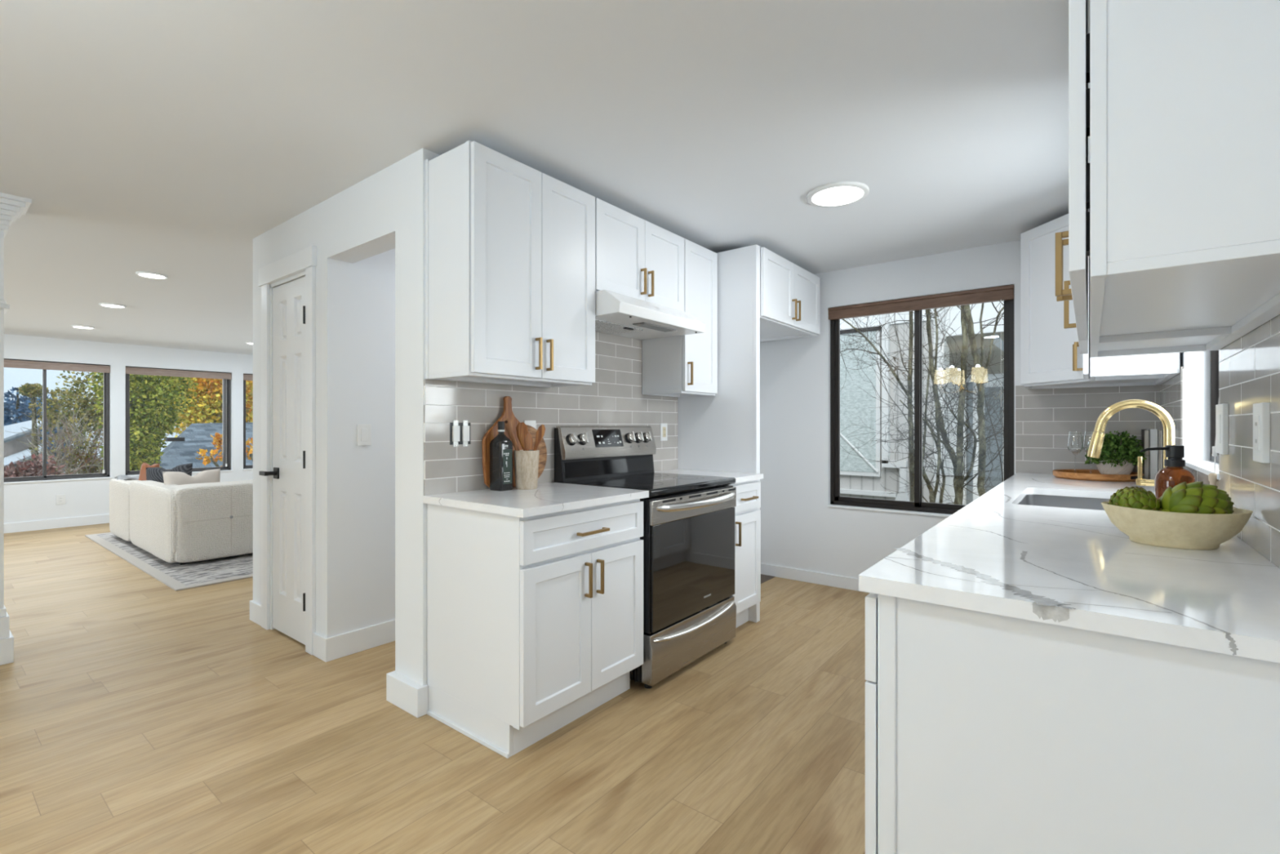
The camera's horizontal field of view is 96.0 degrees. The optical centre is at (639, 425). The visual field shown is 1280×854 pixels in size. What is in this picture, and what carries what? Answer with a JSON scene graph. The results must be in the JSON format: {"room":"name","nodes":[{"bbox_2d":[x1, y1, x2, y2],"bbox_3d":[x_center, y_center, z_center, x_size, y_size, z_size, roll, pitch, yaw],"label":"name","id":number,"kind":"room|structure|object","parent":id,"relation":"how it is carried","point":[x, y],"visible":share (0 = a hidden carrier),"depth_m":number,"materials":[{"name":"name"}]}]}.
{"room":"kitchen","nodes":[
{"label":"kitchen","id":0,"kind":"room"},
{"bbox_2d":[0,229,4,608],"bbox_3d":[-3.761,0.021,2.377,0.185,2.357,1.515,0,0,38],"label":"pillar","id":1,"kind":"structure","parent":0,"point":[2,232],"depth_m":2.91,"materials":[{"name":"white paint"}]},
{"bbox_2d":[0,605,13,665],"bbox_3d":[-3.739,1.062,2.380,0.217,0.275,1.547,0,0,38],"label":"pillar base","id":2,"kind":"object","parent":1,"relation":"attached to","point":[6,638],"depth_m":2.91,"materials":[{"name":"white paint"}]},
{"bbox_2d":[0,192,31,237],"bbox_3d":[-3.698,-1.073,2.385,0.275,0.167,1.605,0,0,38],"label":"trim","id":3,"kind":"structure","parent":1,"relation":"attached to","point":[11,206],"depth_m":2.91,"materials":[{"name":"white paint"}]},
{"bbox_2d":[4,333,253,523],"bbox_3d":[-7.497,0.021,6.038,0.150,2.357,8.285,0,0,38],"label":"wall","id":4,"kind":"structure","parent":0,"point":[29,501],"depth_m":7.10,"materials":[{"name":"white paint"}]},
{"bbox_2d":[4,514,109,533],"bbox_3d":[-7.432,1.145,5.987,0.014,0.110,8.285,0,0,38],"label":"baseboard","id":5,"kind":"structure","parent":4,"relation":"attached to","point":[11,527],"depth_m":6.74,"materials":[{"name":"white paint"}]},
{"bbox_2d":[4,358,110,482],"bbox_3d":[-7.028,-0.059,6.655,0.070,1.387,1.335,0,0,38],"label":"window","id":6,"kind":"structure","parent":4,"relation":"in","point":[106,375],"depth_m":6.93,"materials":[{"name":"grey metal"}]},
{"bbox_2d":[4,359,110,473],"bbox_3d":[-6.983,-0.077,6.620,0.040,1.325,1.329,0,0,38],"label":"window blind","id":7,"kind":"object","parent":6,"relation":"attached to","point":[7,363],"visible":1,"depth_m":6.76,"materials":[{"name":"brown wood"}]},
{"bbox_2d":[4,476,111,484],"bbox_3d":[-6.976,0.642,6.614,0.062,0.017,1.355,0,0,38],"label":"trim","id":8,"kind":"structure","parent":4,"relation":"attached to","point":[103,477],"depth_m":6.75,"materials":[{"name":"white paint"}]},
{"bbox_2d":[125,366,231,475],"bbox_3d":[-6.181,-0.064,7.739,0.070,1.377,1.143,0,0,38],"label":"window","id":9,"kind":"structure","parent":4,"relation":"in","point":[128,472],"depth_m":8.12,"materials":[{"name":"grey"}]},
{"bbox_2d":[125,367,231,466],"bbox_3d":[-6.136,-0.083,7.704,0.040,1.315,1.137,0,0,38],"label":"window blind","id":10,"kind":"object","parent":9,"relation":"attached to","point":[135,371],"visible":1,"depth_m":7.71,"materials":[{"name":"brown wood"}]},
{"bbox_2d":[243,373,253,468],"bbox_3d":[-5.401,-0.066,8.737,0.070,1.372,1.120,0,0,38],"label":"window","id":11,"kind":"structure","parent":4,"relation":"in","point":[245,466],"depth_m":8.30,"materials":[{"name":"grey metal"}]},
{"bbox_2d":[253,199,351,637],"bbox_3d":[-1.961,0.021,3.302,1.017,2.357,0.120,0,0,38],"label":"wall","id":12,"kind":"structure","parent":0,"point":[308,228],"depth_m":3.00,"materials":[{"name":"white paint"}]},
{"bbox_2d":[258,276,305,644],"bbox_3d":[-1.978,0.189,3.229,0.520,1.998,0.103,0,0,38],"label":"door","id":13,"kind":"structure","parent":12,"relation":"in","point":[288,473],"depth_m":3.26,"materials":[{"name":"white paint"}]},
{"bbox_2d":[258,245,316,286],"bbox_3d":[-1.987,-0.886,3.230,0.732,0.104,0.026,0,0,38],"label":"trim","id":14,"kind":"structure","parent":12,"relation":"attached to","point":[296,263],"depth_m":3.18,"materials":[{"name":"white paint"}]},
{"bbox_2d":[261,266,315,654],"bbox_3d":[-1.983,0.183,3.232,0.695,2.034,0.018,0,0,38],"label":"trim","id":15,"kind":"structure","parent":12,"relation":"attached to","point":[309,272],"depth_m":3.06,"materials":[{"name":"white paint"}]},
{"bbox_2d":[327,163,395,263],"bbox_3d":[-1.297,-1.008,2.790,0.660,0.299,0.130,0,0,38],"label":"wall","id":16,"kind":"structure","parent":12,"relation":"attached to","point":[361,217],"depth_m":2.74,"materials":[{"name":"white paint"}]},
{"bbox_2d":[351,248,395,631],"bbox_3d":[-0.972,0.021,3.840,0.120,2.357,1.945,0,0,38],"label":"wall","id":17,"kind":"structure","parent":0,"point":[373,277],"depth_m":3.13,"materials":[{"name":"white paint"}]},
{"bbox_2d":[312,618,395,662],"bbox_3d":[-1.044,1.141,3.748,0.148,0.118,1.979,0,0,38],"label":"baseboard","id":18,"kind":"structure","parent":17,"relation":"attached to","point":[326,649],"depth_m":3.03,"materials":[{"name":"white paint"}]},
{"bbox_2d":[356,424,371,445],"bbox_3d":[-1.479,0.049,3.087,0.008,0.114,0.075,0,0,38],"label":"light switch","id":19,"kind":"object","parent":17,"relation":"attached to","point":[363,431],"visible":1,"depth_m":3.08,"materials":[{"name":"white plastic"}]},
{"bbox_2d":[0,523,870,853],"bbox_3d":[-3.532,1.260,2.940,10.213,0.120,8.585,0,0,38],"label":"floor","id":20,"kind":"structure","parent":0,"point":[140,714],"depth_m":2.17,"materials":[{"name":"brown wood"}]},
{"bbox_2d":[84,532,253,591],"bbox_3d":[-3.971,1.193,6.161,3.395,0.010,2.380,0,0,38],"label":"area rug","id":21,"kind":"object","parent":20,"relation":"on","point":[177,576],"visible":0.36,"depth_m":4.85,"materials":[{"name":"grey fabric"}]},
{"bbox_2d":[109,478,253,564],"bbox_3d":[-4.305,0.852,6.114,2.367,0.668,1.630,0,0,38],"label":"sofa","id":22,"kind":"object","parent":21,"relation":"on","point":[195,522],"visible":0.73,"depth_m":5.04,"materials":[{"name":"beige fabric"}]},
{"bbox_2d":[138,462,159,480],"bbox_3d":[-5.139,0.525,6.026,0.189,0.278,0.114,0,0,-3],"label":"cushion","id":23,"kind":"object","parent":22,"relation":"on","point":[142,477],"visible":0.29,"depth_m":5.99,"materials":[{"name":"orange fabric"}]},
{"bbox_2d":[146,462,192,483],"bbox_3d":[-4.749,0.580,5.811,0.457,0.403,0.166,0,0,-9],"label":"cushion","id":24,"kind":"object","parent":22,"relation":"on","point":[153,473],"visible":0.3,"depth_m":5.79,"materials":[{"name":"grey fabric"}]},
{"bbox_2d":[162,468,220,484],"bbox_3d":[-4.152,0.600,5.357,0.164,0.372,0.440,0,0,38],"label":"cushion","id":25,"kind":"object","parent":22,"relation":"on","point":[211,475],"visible":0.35,"depth_m":5.32,"materials":[{"name":"beige fabric"}]},
{"bbox_2d":[426,498,643,758],"bbox_3d":[-0.427,0.760,2.482,0.647,0.879,0.703,0,0,38],"label":"base cabinet","id":26,"kind":"object","parent":20,"relation":"on","point":[535,624],"visible":0.96,"depth_m":2.24,"materials":[{"name":"white paint"}]},
{"bbox_2d":[423,482,648,517],"bbox_3d":[-0.430,0.304,2.483,0.624,0.032,0.728,0,0,38],"label":"countertop","id":27,"kind":"structure","parent":26,"relation":"on","point":[548,497],"depth_m":2.33,"materials":[{"name":"white stone"}]},
{"bbox_2d":[489,421,512,491],"bbox_3d":[-0.627,0.135,2.603,0.084,0.310,0.074,0,0,38],"label":"oil bottle","id":28,"kind":"object","parent":27,"relation":"on","point":[500,446],"visible":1,"depth_m":2.58,"materials":[{"name":"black glass"}]},
{"bbox_2d":[503,444,509,481],"bbox_3d":[-0.595,0.168,2.575,0.001,0.164,0.033,0,0,38],"label":"print","id":29,"kind":"object","parent":28,"relation":"attached to","point":[506,447],"depth_m":2.57,"materials":[{"name":"grey paper"}]},
{"bbox_2d":[481,395,533,488],"bbox_3d":[-0.618,0.075,2.706,0.029,0.428,0.292,0,0,38],"label":"cutting board","id":30,"kind":"object","parent":27,"relation":"on","point":[492,433],"visible":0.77,"depth_m":2.67,"materials":[{"name":"brown wood"}]},
{"bbox_2d":[513,449,539,489],"bbox_3d":[-0.524,0.202,2.662,0.117,0.177,0.117,0,0,38],"label":"utensil crock","id":31,"kind":"object","parent":27,"relation":"on","point":[526,462],"visible":0.96,"depth_m":2.62,"materials":[{"name":"white ceramic"}]},
{"bbox_2d":[502,417,519,450],"bbox_3d":[-0.565,0.121,2.655,0.136,0.312,0.013,0,0,-5],"label":"wooden paddle","id":32,"kind":"object","parent":31,"relation":"in","point":[508,425],"visible":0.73,"depth_m":2.65,"materials":[{"name":"brown wood"}]},
{"bbox_2d":[515,422,528,450],"bbox_3d":[-0.539,0.129,2.679,0.075,0.292,0.015,0,0,10],"label":"wooden spatula","id":33,"kind":"object","parent":31,"relation":"in","point":[522,428],"visible":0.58,"depth_m":2.68,"materials":[{"name":"brown wood"}]},
{"bbox_2d":[533,424,545,450],"bbox_3d":[-0.491,0.135,2.663,0.108,0.282,0.014,0,0,1],"label":"wooden spoon","id":34,"kind":"object","parent":31,"relation":"in","point":[541,429],"visible":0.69,"depth_m":2.66,"materials":[{"name":"brown wood"}]},
{"bbox_2d":[525,424,546,478],"bbox_3d":[-0.565,0.141,2.799,0.023,0.296,0.296,0,0,38],"label":"cutting board","id":35,"kind":"object","parent":27,"relation":"on","point":[542,446],"visible":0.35,"depth_m":2.88,"materials":[{"name":"brown wood"}]},
{"bbox_2d":[554,426,736,688],"bbox_3d":[0.065,0.601,3.065,0.680,1.198,0.782,0,0,38],"label":"oven range","id":36,"kind":"object","parent":20,"relation":"on","point":[690,606],"visible":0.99,"depth_m":2.92,"materials":[{"name":"silver metal"}]},
{"bbox_2d":[555,472,735,497],"bbox_3d":[0.049,0.304,3.078,0.617,0.036,0.782,0,0,38],"label":"cooktop","id":37,"kind":"object","parent":36,"relation":"in","point":[658,484],"depth_m":2.97,"materials":[{"name":"black glass"}]},
{"bbox_2d":[677,244,759,622],"bbox_3d":[0.493,0.047,3.710,0.586,2.306,0.046,0,0,38],"label":"end panel","id":38,"kind":"object","parent":20,"relation":"on","point":[720,432],"visible":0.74,"depth_m":3.61,"materials":[{"name":"white paint"}]},
{"bbox_2d":[728,480,760,627],"bbox_3d":[0.396,0.760,3.535,0.647,0.879,0.349,0,0,38],"label":"base cabinet","id":39,"kind":"object","parent":20,"relation":"on","point":[747,594],"visible":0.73,"depth_m":3.38,"materials":[{"name":"white paint"}]},
{"bbox_2d":[653,468,763,483],"bbox_3d":[0.392,0.305,3.534,0.625,0.030,0.356,0,0,38],"label":"countertop","id":40,"kind":"structure","parent":39,"relation":"on","point":[740,477],"depth_m":3.47,"materials":[{"name":"white stone"}]},
{"bbox_2d":[865,592,1279,853],"bbox_3d":[0.873,0.760,1.175,0.693,0.879,0.604,0,0,38],"label":"base cabinet","id":41,"kind":"object","parent":20,"relation":"on","point":[986,733],"visible":0.84,"depth_m":0.94,"materials":[{"name":"white paint"}]},
{"bbox_3d":[2.321,0.760,3.029,0.693,0.879,0.908,0,0,38],"label":"base cabinet","id":42,"kind":"object","parent":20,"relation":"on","visible":0},
{"bbox_2d":[858,472,1279,662],"bbox_3d":[1.637,0.304,2.147,0.680,0.031,3.152,0,0,38],"label":"countertop","id":43,"kind":"structure","parent":42,"relation":"on","point":[997,554],"depth_m":1.12,"materials":[{"name":"white stone"}]},
{"bbox_2d":[1017,493,1110,510],"bbox_3d":[1.744,0.424,2.311,0.379,0.208,0.732,0,0,38],"label":"sink","id":44,"kind":"object","parent":43,"relation":"in","point":[1086,503],"visible":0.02,"depth_m":2.62,"materials":[{"name":"silver metal"}]},
{"bbox_2d":[1052,469,1143,481],"bbox_3d":[2.506,0.271,3.163,0.394,0.037,0.392,0,0,38],"label":"serving tray","id":45,"kind":"object","parent":43,"relation":"on","point":[1077,474],"visible":0.9,"depth_m":3.04,"materials":[{"name":"brown wood"}]},
{"bbox_2d":[1084,430,1146,474],"bbox_3d":[2.613,0.151,3.160,0.280,0.253,0.275,0,0,38],"label":"potted plant","id":46,"kind":"object","parent":45,"relation":"on","point":[1122,461],"visible":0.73,"depth_m":3.10,"materials":[{"name":"green plant"}]},
{"bbox_2d":[1087,399,1175,486],"bbox_3d":[1.885,0.094,2.207,0.271,0.391,0.060,0,0,38],"label":"kitchen faucet","id":47,"kind":"object","parent":43,"relation":"on","point":[1169,430],"visible":0.73,"depth_m":2.19,"materials":[{"name":"gold metal"}]},
{"bbox_2d":[1141,429,1149,479],"bbox_3d":[2.755,0.155,3.140,0.023,0.270,0.190,0,0,38],"label":"cookbook","id":48,"kind":"object","parent":43,"relation":"on","point":[1144,433],"visible":0.71,"depth_m":3.07,"materials":[{"name":"grey paper"}]},
{"bbox_2d":[1146,428,1157,479],"bbox_3d":[2.776,0.154,3.121,0.032,0.272,0.193,0,0,38],"label":"cookbook","id":49,"kind":"object","parent":43,"relation":"on","point":[1153,433],"visible":0.63,"depth_m":3.05,"materials":[{"name":"white paper"}]},
{"bbox_2d":[1157,429,1162,471],"bbox_3d":[2.798,0.156,3.108,0.017,0.268,0.187,0,0,38],"label":"cookbook","id":50,"kind":"object","parent":43,"relation":"on","point":[1159,432],"visible":0.36,"depth_m":3.04,"materials":[{"name":"white paper"}]},
{"bbox_2d":[1140,444,1195,498],"bbox_3d":[1.462,0.172,1.587,0.128,0.236,0.084,0,0,-25],"label":"soap dispenser","id":51,"kind":"object","parent":43,"relation":"on","point":[1174,473],"visible":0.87,"depth_m":1.58,"materials":[{"name":"orange glass"}]},
{"bbox_2d":[1154,466,1195,498],"bbox_3d":[1.482,0.198,1.596,0.084,0.185,0.084,0,0,38],"label":"bottle","id":52,"kind":"object","parent":51,"relation":"attached to","point":[1169,476],"depth_m":1.58,"materials":[{"name":"orange glass"}]},
{"bbox_2d":[1101,501,1253,550],"bbox_3d":[1.305,0.243,1.411,0.275,0.093,0.198,0,0,38],"label":"serving bowl","id":53,"kind":"object","parent":43,"relation":"on","point":[1184,531],"visible":0.92,"depth_m":1.35,"materials":[{"name":"beige ceramic"}]},
{"bbox_2d":[1107,486,1161,511],"bbox_3d":[1.244,0.204,1.448,0.106,0.105,0.104,0,0,26],"label":"artichoke","id":54,"kind":"object","parent":53,"relation":"in","point":[1136,497],"visible":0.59,"depth_m":1.42,"materials":[{"name":"green food"}]},
{"bbox_2d":[1159,481,1234,514],"bbox_3d":[1.341,0.197,1.395,0.140,0.124,0.127,0,0,38],"label":"artichoke","id":55,"kind":"object","parent":53,"relation":"in","point":[1197,497],"visible":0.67,"depth_m":1.36,"materials":[{"name":"green food"}]},
{"bbox_2d":[395,147,642,685],"bbox_3d":[-0.082,0.021,3.630,0.220,2.357,2.950,0,0,38],"label":"wall","id":56,"kind":"structure","parent":0,"point":[411,510],"depth_m":2.46,"materials":[{"name":"white paint"}]},
{"bbox_2d":[386,670,427,717],"bbox_3d":[-0.396,1.141,3.229,0.248,0.118,1.999,0,0,38],"label":"baseboard","id":57,"kind":"object","parent":56,"relation":"attached to","point":[402,691],"visible":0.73,"depth_m":2.42,"materials":[{"name":"white paint"}]},
{"bbox_2d":[425,140,595,387],"bbox_3d":[-0.542,-0.652,2.572,0.359,0.915,0.699,0,0,38],"label":"upper cabinet","id":58,"kind":"object","parent":56,"relation":"attached to","point":[510,244],"visible":1,"depth_m":2.38,"materials":[{"name":"white paint"}]},
{"bbox_2d":[423,331,677,495],"bbox_3d":[-0.324,-0.133,3.135,0.009,0.855,1.867,0,0,38],"label":"tiled wall","id":59,"kind":"structure","parent":56,"relation":"attached to","point":[615,397],"depth_m":2.93,"materials":[{"name":"grey tile"}]},
{"bbox_2d":[449,420,471,446],"bbox_3d":[-0.787,0.034,2.530,0.014,0.116,0.106,0,0,38],"label":"switch box","id":60,"kind":"object","parent":59,"relation":"attached to","point":[460,433],"visible":1,"depth_m":2.53,"materials":[{"name":"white plastic"}]},
{"bbox_2d":[660,422,667,440],"bbox_3d":[0.156,0.041,3.735,0.008,0.113,0.073,0,0,38],"label":"wall outlet","id":61,"kind":"object","parent":59,"relation":"attached to","point":[664,427],"visible":1,"depth_m":3.73,"materials":[{"name":"white plastic"}]},
{"bbox_2d":[595,197,684,311],"bbox_3d":[-0.086,-0.875,3.148,0.350,0.454,0.765,0,0,38],"label":"upper cabinet","id":62,"kind":"object","parent":56,"relation":"attached to","point":[636,257],"visible":0.64,"depth_m":3.02,"materials":[{"name":"white paint"}]},
{"bbox_2d":[595,289,705,339],"bbox_3d":[-0.042,-0.581,3.112,0.464,0.130,0.753,0,0,38],"label":"range hood","id":63,"kind":"object","parent":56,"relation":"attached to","point":[615,313],"visible":0.87,"depth_m":2.97,"materials":[{"name":"white metal"}]},
{"bbox_2d":[642,238,717,396],"bbox_3d":[0.271,-0.647,3.605,0.350,0.910,0.391,0,0,38],"label":"upper cabinet","id":64,"kind":"object","parent":56,"relation":"attached to","point":[685,365],"visible":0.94,"depth_m":3.50,"materials":[{"name":"white paint"}]},
{"bbox_2d":[760,246,820,342],"bbox_3d":[0.821,-0.887,4.083,0.643,0.438,0.944,0,0,38],"label":"upper cabinet","id":65,"kind":"object","parent":56,"relation":"attached to","point":[790,294],"visible":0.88,"depth_m":3.86,"materials":[{"name":"white paint"}]},
{"bbox_2d":[0,0,1089,355],"bbox_3d":[-3.532,-1.165,2.940,10.213,0.285,8.585,0,0,38],"label":"ceiling","id":66,"kind":"structure","parent":0,"point":[166,137],"depth_m":2.20,"materials":[{"name":"white paint"}]},
{"bbox_2d":[98,302,126,308],"bbox_3d":[-4.750,-1.083,5.190,0.184,0.014,0.184,0,0,38],"label":"recessed light","id":67,"kind":"object","parent":66,"relation":"in","point":[105,304],"visible":1,"depth_m":5.18,"materials":[{"name":"white plastic"}]},
{"bbox_2d":[135,271,168,279],"bbox_3d":[-3.625,-1.118,4.279,0.184,0.014,0.184,0,0,38],"label":"recessed light","id":68,"kind":"object","parent":66,"relation":"in","point":[148,274],"visible":1,"depth_m":4.26,"materials":[{"name":"white plastic"}]},
{"bbox_2d":[138,273,164,278],"bbox_3d":[-3.625,-1.118,4.279,0.153,0.007,0.153,0,0,38],"label":"diffuser","id":69,"kind":"object","parent":68,"relation":"attached to","point":[145,275],"depth_m":4.27,"materials":[{"name":"white plastic"}]},
{"bbox_2d":[806,181,869,207],"bbox_3d":[0.985,-1.150,2.875,0.296,0.014,0.296,0,0,38],"label":"recessed light","id":70,"kind":"object","parent":66,"relation":"in","point":[836,194],"visible":1,"depth_m":2.86,"materials":[{"name":"white plastic"}]},
{"bbox_2d":[811,186,863,205],"bbox_3d":[0.985,-1.149,2.875,0.246,0.007,0.246,0,0,38],"label":"diffuser","id":71,"kind":"object","parent":70,"relation":"attached to","point":[829,196],"depth_m":2.88,"materials":[{"name":"white plastic"}]},
{"bbox_2d":[760,240,1023,578],"bbox_3d":[1.921,0.021,4.032,2.883,2.357,0.150,0,0,38],"label":"wall","id":72,"kind":"structure","parent":0,"point":[799,530],"depth_m":4.35,"materials":[{"name":"white paint"}]},
{"bbox_2d":[760,563,868,592],"bbox_3d":[1.629,1.156,4.156,1.830,0.088,0.014,0,0,38],"label":"baseboard","id":73,"kind":"structure","parent":72,"relation":"attached to","point":[829,580],"depth_m":4.40,"materials":[{"name":"white paint"}]},
{"bbox_2d":[827,504,951,517],"bbox_3d":[1.891,0.602,3.985,1.178,0.015,0.062,0,0,38],"label":"trim","id":74,"kind":"structure","parent":72,"relation":"attached to","point":[917,513],"depth_m":4.06,"materials":[{"name":"white paint"}]},
{"bbox_2d":[830,298,1013,514],"bbox_3d":[1.929,-0.146,4.032,1.178,1.483,0.070,0,0,38],"label":"window","id":75,"kind":"structure","parent":72,"relation":"in","point":[917,504],"depth_m":4.01,"materials":[{"name":"brown metal"}]},
{"bbox_2d":[827,284,1013,319],"bbox_3d":[1.889,-0.501,3.982,1.174,0.763,0.052,0,0,38],"label":"window blind","id":76,"kind":"object","parent":75,"relation":"attached to","point":[1002,293],"visible":1,"depth_m":3.92,"materials":[{"name":"brown wood"}]},
{"bbox_2d":[1015,384,1159,473],"bbox_3d":[2.615,0.022,3.389,0.679,0.545,0.009,0,0,38],"label":"tiled wall","id":77,"kind":"structure","parent":72,"relation":"attached to","point":[1045,417],"depth_m":3.43,"materials":[{"name":"grey tile"}]},
{"bbox_2d":[1020,208,1170,389],"bbox_3d":[2.439,-0.668,3.131,0.617,0.887,0.612,0,0,38],"label":"upper cabinet","id":78,"kind":"object","parent":72,"relation":"attached to","point":[1046,348],"visible":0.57,"depth_m":3.15,"materials":[{"name":"white paint"}]},
{"bbox_2d":[1180,352,1184,368],"bbox_3d":[0.397,0.021,-0.130,0.160,2.357,8.285,0,0,38],"label":"wall","id":79,"kind":"structure","parent":0,"point":[1182,355],"depth_m":2.48,"materials":[{"name":"white paint"}]},
{"bbox_2d":[1074,208,1180,381],"bbox_3d":[2.259,-0.668,2.693,0.362,0.887,0.322,0,0,38],"label":"upper cabinet","id":80,"kind":"object","parent":79,"relation":"attached to","point":[1157,366],"visible":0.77,"depth_m":2.58,"materials":[{"name":"white paint"}]},
{"bbox_2d":[1063,31,1247,357],"bbox_3d":[1.461,-0.668,1.673,0.362,0.887,0.395,0,0,38],"label":"upper cabinet","id":81,"kind":"object","parent":79,"relation":"attached to","point":[1211,343],"visible":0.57,"depth_m":1.71,"materials":[{"name":"white paint"}]},
{"bbox_2d":[1055,0,1279,344],"bbox_3d":[1.057,-0.668,1.155,0.362,0.887,0.914,0,0,38],"label":"upper cabinet","id":82,"kind":"object","parent":79,"relation":"attached to","point":[1179,112],"visible":1,"depth_m":0.83,"materials":[{"name":"white paint"}]},
{"bbox_2d":[1182,351,1209,460],"bbox_3d":[2.055,-0.343,2.061,0.084,0.975,0.922,0,0,38],"label":"window","id":83,"kind":"structure","parent":79,"relation":"attached to","point":[1196,372],"depth_m":2.41,"materials":[{"name":"white paint"}]},
{"bbox_2d":[1185,459,1219,479],"bbox_3d":[2.049,0.152,2.054,0.097,0.017,0.924,0,0,38],"label":"trim","id":84,"kind":"structure","parent":79,"relation":"attached to","point":[1206,467],"depth_m":2.08,"materials":[{"name":"white paint"}]},
{"bbox_2d":[1208,402,1218,485],"bbox_3d":[1.749,-0.302,1.744,0.045,0.996,0.021,0,0,8],"label":"blind pull cord","id":85,"kind":"object","parent":79,"relation":"hanging from","point":[1212,477],"visible":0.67,"depth_m":1.74,"materials":[{"name":"white plastic"}]},
{"bbox_2d":[1209,350,1218,462],"bbox_3d":[2.109,-0.343,2.007,0.070,0.975,0.900,0,0,38],"label":"window","id":86,"kind":"structure","parent":79,"relation":"in","point":[1214,354],"depth_m":2.35,"materials":[{"name":"brown metal"}]},
{"bbox_2d":[1160,314,1279,568],"bbox_3d":[1.898,0.022,1.928,0.009,0.545,3.176,0,0,38],"label":"tiled wall","id":87,"kind":"structure","parent":79,"relation":"attached to","point":[1249,366],"depth_m":1.40,"materials":[{"name":"grey tile"}]},
{"bbox_2d":[1215,403,1228,454],"bbox_3d":[1.667,0.009,1.651,0.014,0.142,0.115,0,0,38],"label":"light switch","id":88,"kind":"object","parent":87,"relation":"attached to","point":[1221,410],"visible":1,"depth_m":1.61,"materials":[{"name":"white plastic"}]},
{"bbox_2d":[1253,402,1270,462],"bbox_3d":[1.371,0.015,1.272,0.014,0.130,0.093,0,0,38],"label":"wall outlet","id":89,"kind":"object","parent":87,"relation":"attached to","point":[1261,411],"visible":1,"depth_m":1.24,"materials":[{"name":"white plastic"}]},
{"bbox_3d":[-1.406,0.021,4.741,0.120,2.357,2.830,0,0,38],"label":"wall","id":90,"kind":"structure","parent":0,"visible":0},
{"bbox_2d":[249,600,261,626],"bbox_3d":[-1.427,1.141,4.672,0.200,0.118,2.964,0,0,38],"label":"baseboard","id":91,"kind":"structure","parent":90,"relation":"attached to","point":[255,607],"depth_m":3.51,"materials":[{"name":"white paint"}]},
{"label":"outside","id":92,"kind":"structure","parent":0,"visible":0},
{"bbox_3d":[5.690,1.600,7.283,12.000,0.200,9.515,0,0,38],"label":"ground","id":93,"kind":"structure","parent":92,"visible":0},
{"bbox_2d":[840,300,1004,505],"bbox_3d":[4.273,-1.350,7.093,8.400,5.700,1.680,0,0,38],"label":"building","id":94,"kind":"structure","parent":93,"relation":"on","point":[859,477],"depth_m":7.13,"materials":[{"name":"grey"}]},
{"bbox_2d":[840,301,1004,504],"bbox_3d":[2.736,-0.472,5.399,3.116,3.791,1.739,0,0,27],"label":"bare tree","id":95,"kind":"object","parent":93,"relation":"on","point":[958,464],"visible":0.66,"depth_m":5.27,"materials":[{"name":"brown plant"}]},
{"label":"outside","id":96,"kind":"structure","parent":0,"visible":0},
{"bbox_3d":[-28.383,4.300,28.520,60.150,0.200,70.000,0,0,38],"label":"garden","id":97,"kind":"object","parent":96,"visible":0},
{"bbox_2d":[4,418,41,477],"bbox_3d":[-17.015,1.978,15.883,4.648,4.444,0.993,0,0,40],"label":"gabled house","id":98,"kind":"structure","parent":97,"relation":"on","point":[14,448],"depth_m":15.82,"materials":[{"name":"grey"}]},
{"bbox_2d":[4,386,55,473],"bbox_3d":[-29.424,1.178,27.237,2.957,6.045,2.827,0,0,38],"label":"conifer tree","id":99,"kind":"object","parent":97,"relation":"on","point":[13,409],"visible":0.16,"depth_m":27.02,"materials":[{"name":"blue plant"}]},
{"bbox_2d":[4,453,66,477],"bbox_3d":[-11.888,2.368,11.081,0.913,3.670,1.178,0,0,38],"label":"shrub","id":100,"kind":"object","parent":97,"relation":"on","point":[30,469],"visible":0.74,"depth_m":11.11,"materials":[{"name":"brown plant"}]},
{"bbox_2d":[22,397,64,472],"bbox_3d":[-32.267,1.288,30.541,2.866,5.824,2.888,0,0,10],"label":"conifer tree","id":101,"kind":"object","parent":97,"relation":"on","point":[28,400],"visible":0.02,"depth_m":30.74,"materials":[{"name":"green plant"}]},
{"bbox_2d":[6,404,103,475],"bbox_3d":[-12.643,1.864,13.025,2.705,4.712,2.303,0,0,44],"label":"bare shrub","id":102,"kind":"object","parent":97,"relation":"on","point":[95,463],"visible":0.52,"depth_m":12.78,"materials":[{"name":"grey plant"}]},
{"bbox_2d":[17,370,135,474],"bbox_3d":[-14.024,1.327,14.533,1.723,5.812,2.309,0,0,38],"label":"leafy tree","id":103,"kind":"object","parent":97,"relation":"on","point":[34,390],"visible":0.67,"depth_m":14.16,"materials":[{"name":"green plant"}]},
{"bbox_2d":[87,372,198,471],"bbox_3d":[-10.197,1.103,12.102,1.482,6.246,2.518,0,0,-16],"label":"leafy tree","id":104,"kind":"object","parent":97,"relation":"on","point":[150,420],"visible":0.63,"depth_m":11.44,"materials":[{"name":"green plant"}]},
{"bbox_2d":[96,422,253,473],"bbox_3d":[-16.124,2.016,21.188,10.500,4.368,5.505,0,0,38],"label":"house","id":105,"kind":"structure","parent":97,"relation":"on","point":[182,449],"depth_m":19.54,"materials":[{"name":"grey"}]},
{"bbox_2d":[164,376,253,437],"bbox_3d":[-18.967,0.014,26.051,5.589,8.449,4.253,0,0,-30],"label":"leafy tree","id":106,"kind":"object","parent":97,"relation":"on","point":[208,403],"visible":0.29,"depth_m":24.87,"materials":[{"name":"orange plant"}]},
{"bbox_2d":[195,431,253,466],"bbox_3d":[-7.831,2.192,11.936,0.483,4.133,2.300,0,0,38],"label":"leafy branch","id":107,"kind":"object","parent":97,"relation":"on","point":[218,441],"visible":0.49,"depth_m":11.29,"materials":[{"name":"orange plant"}]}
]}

